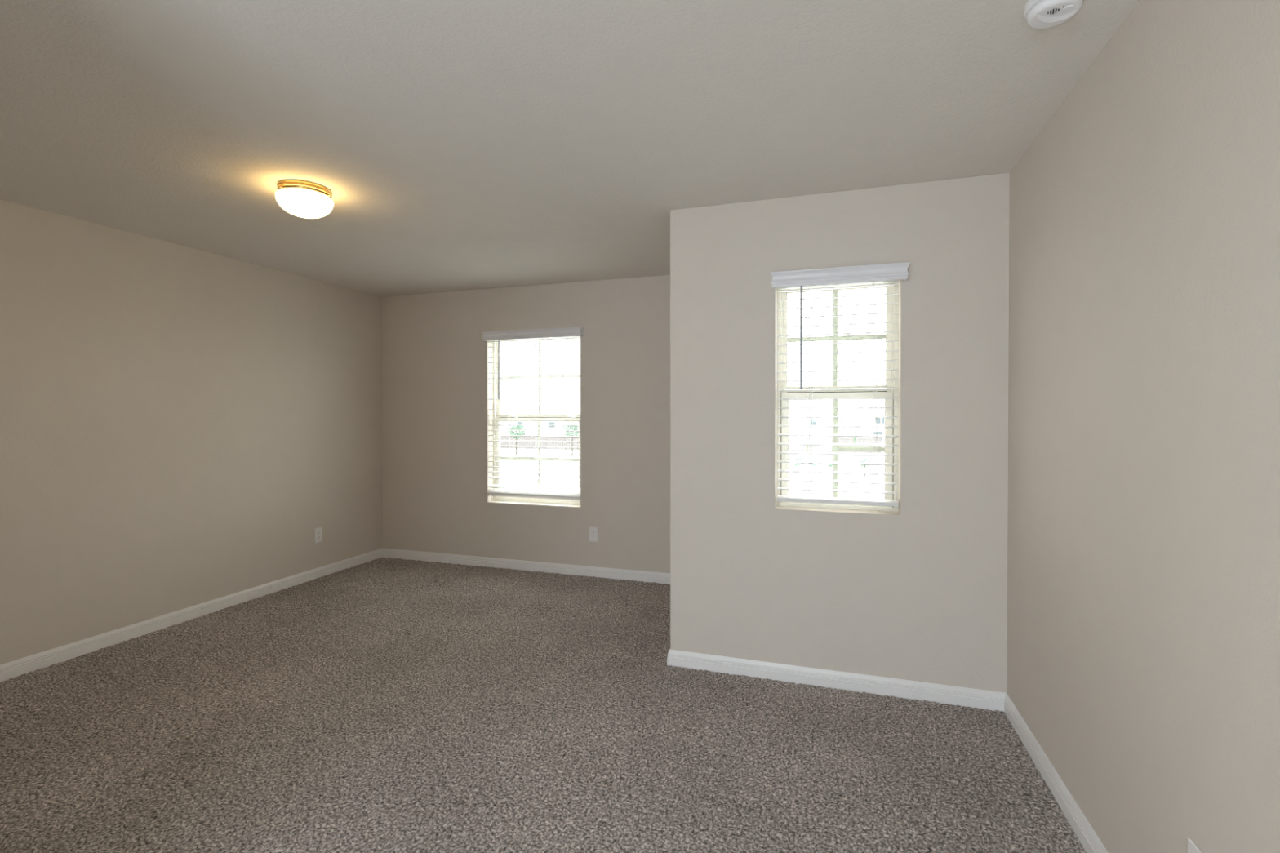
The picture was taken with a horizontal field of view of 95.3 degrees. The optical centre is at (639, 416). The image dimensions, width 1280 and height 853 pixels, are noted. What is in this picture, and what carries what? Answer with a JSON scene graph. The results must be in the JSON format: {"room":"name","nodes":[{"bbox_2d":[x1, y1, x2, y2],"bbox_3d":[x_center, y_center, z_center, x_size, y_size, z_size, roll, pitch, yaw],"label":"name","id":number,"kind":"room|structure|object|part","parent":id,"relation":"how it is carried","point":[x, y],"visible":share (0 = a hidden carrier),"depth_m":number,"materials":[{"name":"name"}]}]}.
{"room":"empty bedroom","nodes":[
{"label":"empty bedroom","id":0,"kind":"room"},
{"bbox_2d":[0,198,382,664],"bbox_3d":[-3.456,0.197,2.515,0.150,2.590,6.552,0,1,18],"label":"wall","id":1,"kind":"structure","parent":0,"point":[180,424],"depth_m":3.67,"materials":[{"name":"paint"}]},
{"bbox_2d":[0,548,382,682],"bbox_3d":[-3.039,1.297,3.547,0.014,0.091,4.054,0,1,18],"label":"baseboard","id":2,"kind":"structure","parent":1,"relation":"attached to","point":[19,667],"depth_m":3.66,"materials":[{"name":"white wood"}]},
{"bbox_2d":[314,527,322,543],"bbox_3d":[-2.639,0.973,4.788,0.007,0.120,0.077,0,1,18],"label":"wall outlet","id":3,"kind":"object","parent":1,"relation":"attached to","point":[317,531],"visible":1,"depth_m":4.78,"materials":[{"name":"white plastic"}]},
{"bbox_2d":[381,275,670,573],"bbox_3d":[-0.887,0.172,5.048,3.178,2.590,0.150,0,1,18],"label":"wall","id":4,"kind":"structure","parent":0,"point":[435,357],"depth_m":5.01,"materials":[{"name":"paint"}]},
{"bbox_2d":[382,547,670,584],"bbox_3d":[-0.911,1.282,4.980,3.180,0.091,0.014,0,1,18],"label":"baseboard","id":5,"kind":"structure","parent":4,"relation":"attached to","point":[566,569],"depth_m":4.98,"materials":[{"name":"white wood"}]},
{"bbox_2d":[493,337,580,505],"bbox_3d":[-0.881,0.019,5.091,0.893,1.473,0.058,0,1,18],"label":"window","id":6,"kind":"structure","parent":4,"relation":"in","point":[495,401],"depth_m":5.12,"materials":[{"name":"beige plastic"}]},
{"bbox_2d":[480,326,584,500],"bbox_3d":[-0.908,-0.019,4.971,0.941,1.435,0.134,0,1,18],"label":"window blind","id":7,"kind":"object","parent":6,"relation":"attached to","point":[564,332],"visible":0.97,"depth_m":4.97,"materials":[{"name":"white plastic"}]},
{"bbox_3d":[-1.154,-0.009,5.088,0.014,1.328,0.055,0,1,18],"label":"ladder cord","id":8,"kind":"part","parent":7,"relation":"part of","materials":[{"name":"white fabric"}]},
{"bbox_3d":[-0.907,0.667,5.014,0.872,0.040,0.050,0,37,18],"label":"rail","id":9,"kind":"part","parent":7,"relation":"part of","materials":[{"name":"white plastic"}]},
{"bbox_3d":[-0.892,-0.008,5.002,0.014,1.328,0.055,0,1,18],"label":"ladder cord","id":10,"kind":"part","parent":7,"relation":"part of","materials":[{"name":"white fabric"}]},
{"bbox_3d":[-0.632,-0.008,4.918,0.014,1.328,0.055,0,1,18],"label":"ladder cord","id":11,"kind":"part","parent":7,"relation":"part of","materials":[{"name":"white fabric"}]},
{"bbox_3d":[-0.885,0.372,5.083,0.837,0.724,0.022,0,1,18],"label":"sash","id":12,"kind":"part","parent":6,"relation":"part of","materials":[{"name":"glass"}]},
{"bbox_3d":[-0.878,-0.340,5.100,0.833,0.702,0.022,0,1,18],"label":"sash","id":13,"kind":"part","parent":6,"relation":"part of","materials":[{"name":"beige plastic"}]},
{"bbox_2d":[589,526,597,542],"bbox_3d":[-0.384,0.971,4.809,0.077,0.120,0.007,0,1,18],"label":"wall outlet","id":14,"kind":"object","parent":4,"relation":"attached to","point":[593,531],"visible":1,"depth_m":4.81,"materials":[{"name":"white plastic"}]},
{"bbox_2d":[0,557,1086,852],"bbox_3d":[-1.120,1.348,1.770,4.804,0.017,6.294,0,1,18],"label":"floor","id":15,"kind":"structure","parent":0,"point":[382,704],"depth_m":2.38,"materials":[{"name":"carpet"}]},
{"bbox_2d":[0,0,1138,296],"bbox_3d":[-1.122,-1.168,1.747,5.060,0.150,6.552,0,1,18],"label":"ceiling","id":16,"kind":"structure","parent":0,"point":[456,144],"depth_m":2.12,"materials":[{"name":"white paint"}]},
{"bbox_2d":[275,179,333,218],"bbox_3d":[-1.620,-1.036,2.820,0.245,0.132,0.245,0,1,18],"label":"ceiling light","id":17,"kind":"object","parent":16,"relation":"attached to","point":[298,197],"visible":1,"depth_m":2.74,"materials":[{"name":"white glass"}]},
{"bbox_2d":[1023,0,1083,28],"bbox_3d":[1.087,-1.069,1.530,0.135,0.048,0.135,0,1,18],"label":"smoke detector","id":18,"kind":"object","parent":16,"relation":"attached to","point":[1038,14],"visible":1,"depth_m":1.52,"materials":[{"name":"plastic"}]},
{"bbox_2d":[670,172,1009,693],"bbox_3d":[1.009,0.190,2.933,1.732,2.590,0.150,0,1,18],"label":"wall","id":19,"kind":"structure","parent":0,"point":[917,592],"depth_m":2.85,"materials":[{"name":"paint"}]},
{"bbox_2d":[666,649,1006,711],"bbox_3d":[0.907,1.300,2.890,1.597,0.091,0.014,0,1,18],"label":"baseboard","id":20,"kind":"structure","parent":19,"relation":"attached to","point":[881,686],"depth_m":2.86,"materials":[{"name":"white wood"}]},
{"bbox_2d":[776,280,898,511],"bbox_3d":[1.000,-0.114,2.979,0.591,1.172,0.058,0,1,18],"label":"window","id":21,"kind":"structure","parent":19,"relation":"in","point":[890,336],"depth_m":2.97,"materials":[{"name":"beige plastic"}]},
{"bbox_3d":[1.003,-0.398,2.989,0.531,0.552,0.022,0,1,18],"label":"sash","id":22,"kind":"part","parent":21,"relation":"part of","materials":[{"name":"beige plastic"}]},
{"bbox_3d":[0.996,0.163,2.971,0.535,0.574,0.022,0,1,18],"label":"sash","id":23,"kind":"part","parent":21,"relation":"part of","materials":[{"name":"beige plastic"}]},
{"bbox_2d":[769,262,911,506],"bbox_3d":[0.967,-0.142,2.859,0.639,1.153,0.130,0,1,18],"label":"window blind","id":24,"kind":"object","parent":21,"relation":"attached to","point":[893,272],"visible":1,"depth_m":2.86,"materials":[{"name":"white plastic"}]},
{"bbox_3d":[0.860,-0.125,2.933,0.014,1.060,0.055,0,1,18],"label":"ladder cord","id":25,"kind":"part","parent":24,"relation":"part of","materials":[{"name":"white fabric"}]},
{"bbox_3d":[0.974,0.417,2.901,0.567,0.019,0.050,0,10,18],"label":"rail","id":26,"kind":"part","parent":24,"relation":"part of","materials":[{"name":"white plastic"}]},
{"bbox_3d":[1.144,-0.125,2.841,0.014,1.060,0.055,0,1,18],"label":"ladder cord","id":27,"kind":"part","parent":24,"relation":"part of","materials":[{"name":"white fabric"}]},
{"bbox_2d":[1006,0,1279,852],"bbox_3d":[0.972,0.214,0.252,0.150,2.590,4.974,0,1,18],"label":"wall","id":28,"kind":"structure","parent":0,"point":[1144,526],"depth_m":1.43,"materials":[{"name":"paint"}]},
{"bbox_2d":[1004,693,1107,852],"bbox_3d":[0.918,1.322,0.358,0.014,0.091,4.826,0,1,18],"label":"baseboard","id":29,"kind":"structure","parent":28,"relation":"attached to","point":[1088,838],"depth_m":2.05,"materials":[{"name":"white wood"}]},
{"bbox_2d":[1187,838,1201,852],"bbox_3d":[1.218,1.004,1.272,0.007,0.120,0.077,0,1,18],"label":"wall outlet","id":30,"kind":"object","parent":28,"relation":"attached to","point":[1192,847],"visible":1,"depth_m":1.29,"materials":[{"name":"white plastic"}]},
{"label":"outside","id":31,"kind":"structure","parent":0,"visible":0},
{"bbox_2d":[500,429,884,499],"bbox_3d":[22.340,3.632,68.983,180.000,0.200,135.048,0,1,18],"label":"ground","id":32,"kind":"structure","parent":31,"point":[857,486],"depth_m":38.85,"materials":[{"name":"white"}]},
{"bbox_2d":[505,423,525,454],"bbox_3d":[-11.961,2.159,56.459,2.021,3.022,1.944,0,1,18],"label":"tree","id":33,"kind":"object","parent":32,"relation":"on","point":[514,428],"visible":0.81,"depth_m":56.23,"materials":[{"name":"green plant"}]},
{"bbox_2d":[500,434,578,449],"bbox_3d":[-11.116,2.784,64.671,13.000,1.620,0.160,0,1,18],"label":"wooden fence","id":34,"kind":"object","parent":32,"relation":"on","point":[502,437],"visible":0.47,"depth_m":64.55,"materials":[{"name":"white wood"}]},
{"bbox_2d":[500,401,580,441],"bbox_3d":[-12.907,0.599,86.707,15.900,5.600,9.900,0,1,18],"label":"house","id":35,"kind":"structure","parent":32,"relation":"on","point":[547,405],"depth_m":82.94,"materials":[{"name":"white"}]},
{"bbox_3d":[-17.149,1.032,83.350,1.000,1.000,0.030,0,1,18],"label":"pane","id":36,"kind":"part","parent":35,"relation":"part of","materials":[{"name":"clear glass"}]},
{"bbox_3d":[-12.393,1.042,81.809,1.000,1.000,0.030,0,1,18],"label":"pane","id":37,"kind":"part","parent":35,"relation":"part of","materials":[{"name":"clear glass"}]},
{"bbox_2d":[562,422,578,456],"bbox_3d":[-6.375,2.122,54.643,1.760,3.120,1.700,0,1,18],"label":"tree","id":38,"kind":"object","parent":32,"relation":"on","point":[575,428],"visible":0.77,"depth_m":54.53,"materials":[{"name":"green plant"}]},
{"bbox_2d":[791,456,804,474],"bbox_3d":[10.475,3.218,38.678,0.833,1.191,0.817,0,1,18],"label":"shrub","id":39,"kind":"object","parent":32,"relation":"on","point":[798,457],"visible":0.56,"depth_m":38.64,"materials":[{"name":"green plant"}]},
{"bbox_2d":[788,400,833,443],"bbox_3d":[20.507,0.613,76.933,10.400,5.700,9.900,0,1,18],"label":"house","id":40,"kind":"structure","parent":32,"relation":"on","point":[793,403],"depth_m":72.17,"materials":[{"name":"white"}]},
{"bbox_3d":[21.354,0.626,71.923,0.800,0.800,0.030,0,1,18],"label":"pane","id":41,"kind":"part","parent":40,"relation":"part of","materials":[{"name":"clear glass"}]},
{"bbox_2d":[809,457,820,475],"bbox_3d":[11.491,3.255,38.349,0.844,1.121,0.821,0,1,18],"label":"shrub","id":42,"kind":"object","parent":32,"relation":"on","point":[813,460],"visible":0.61,"depth_m":38.29,"materials":[{"name":"green plant"}]},
{"bbox_2d":[824,457,833,475],"bbox_3d":[12.448,3.241,38.042,0.796,1.154,0.830,-1,1,-45],"label":"shrub","id":43,"kind":"object","parent":32,"relation":"on","point":[830,466],"visible":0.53,"depth_m":38.02,"materials":[{"name":"green plant"}]},
{"bbox_2d":[791,435,881,456],"bbox_3d":[18.422,2.749,55.100,8.100,1.819,0.160,0,1,18],"label":"wooden fence","id":44,"kind":"object","parent":32,"relation":"on","point":[800,439],"visible":0.52,"depth_m":54.92,"materials":[{"name":"white wood"}]},
{"bbox_2d":[851,431,857,462],"bbox_3d":[17.332,2.420,46.996,0.512,2.625,0.648,0,1,18],"label":"tree","id":45,"kind":"object","parent":32,"relation":"on","point":[855,437],"visible":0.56,"depth_m":46.95,"materials":[{"name":"green plant"}]},
{"bbox_2d":[859,457,871,475],"bbox_3d":[14.427,3.229,37.393,0.754,1.185,0.815,0,1,18],"label":"shrub","id":46,"kind":"object","parent":32,"relation":"on","point":[865,459],"visible":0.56,"depth_m":37.32,"materials":[{"name":"green plant"}]},
{"bbox_2d":[848,401,884,444],"bbox_3d":[31.732,0.637,73.297,9.900,5.700,9.900,0,1,18],"label":"house","id":47,"kind":"structure","parent":32,"relation":"on","point":[860,412],"depth_m":70.00,"materials":[{"name":"white"}]},
{"bbox_3d":[28.403,0.422,69.638,0.620,0.800,0.030,0,1,18],"label":"pane","id":48,"kind":"part","parent":47,"relation":"part of","materials":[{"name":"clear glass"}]},
{"bbox_3d":[28.404,2.322,69.654,1.000,1.100,0.030,0,1,18],"label":"pane","id":49,"kind":"part","parent":47,"relation":"part of","materials":[{"name":"clear glass"}]}
]}

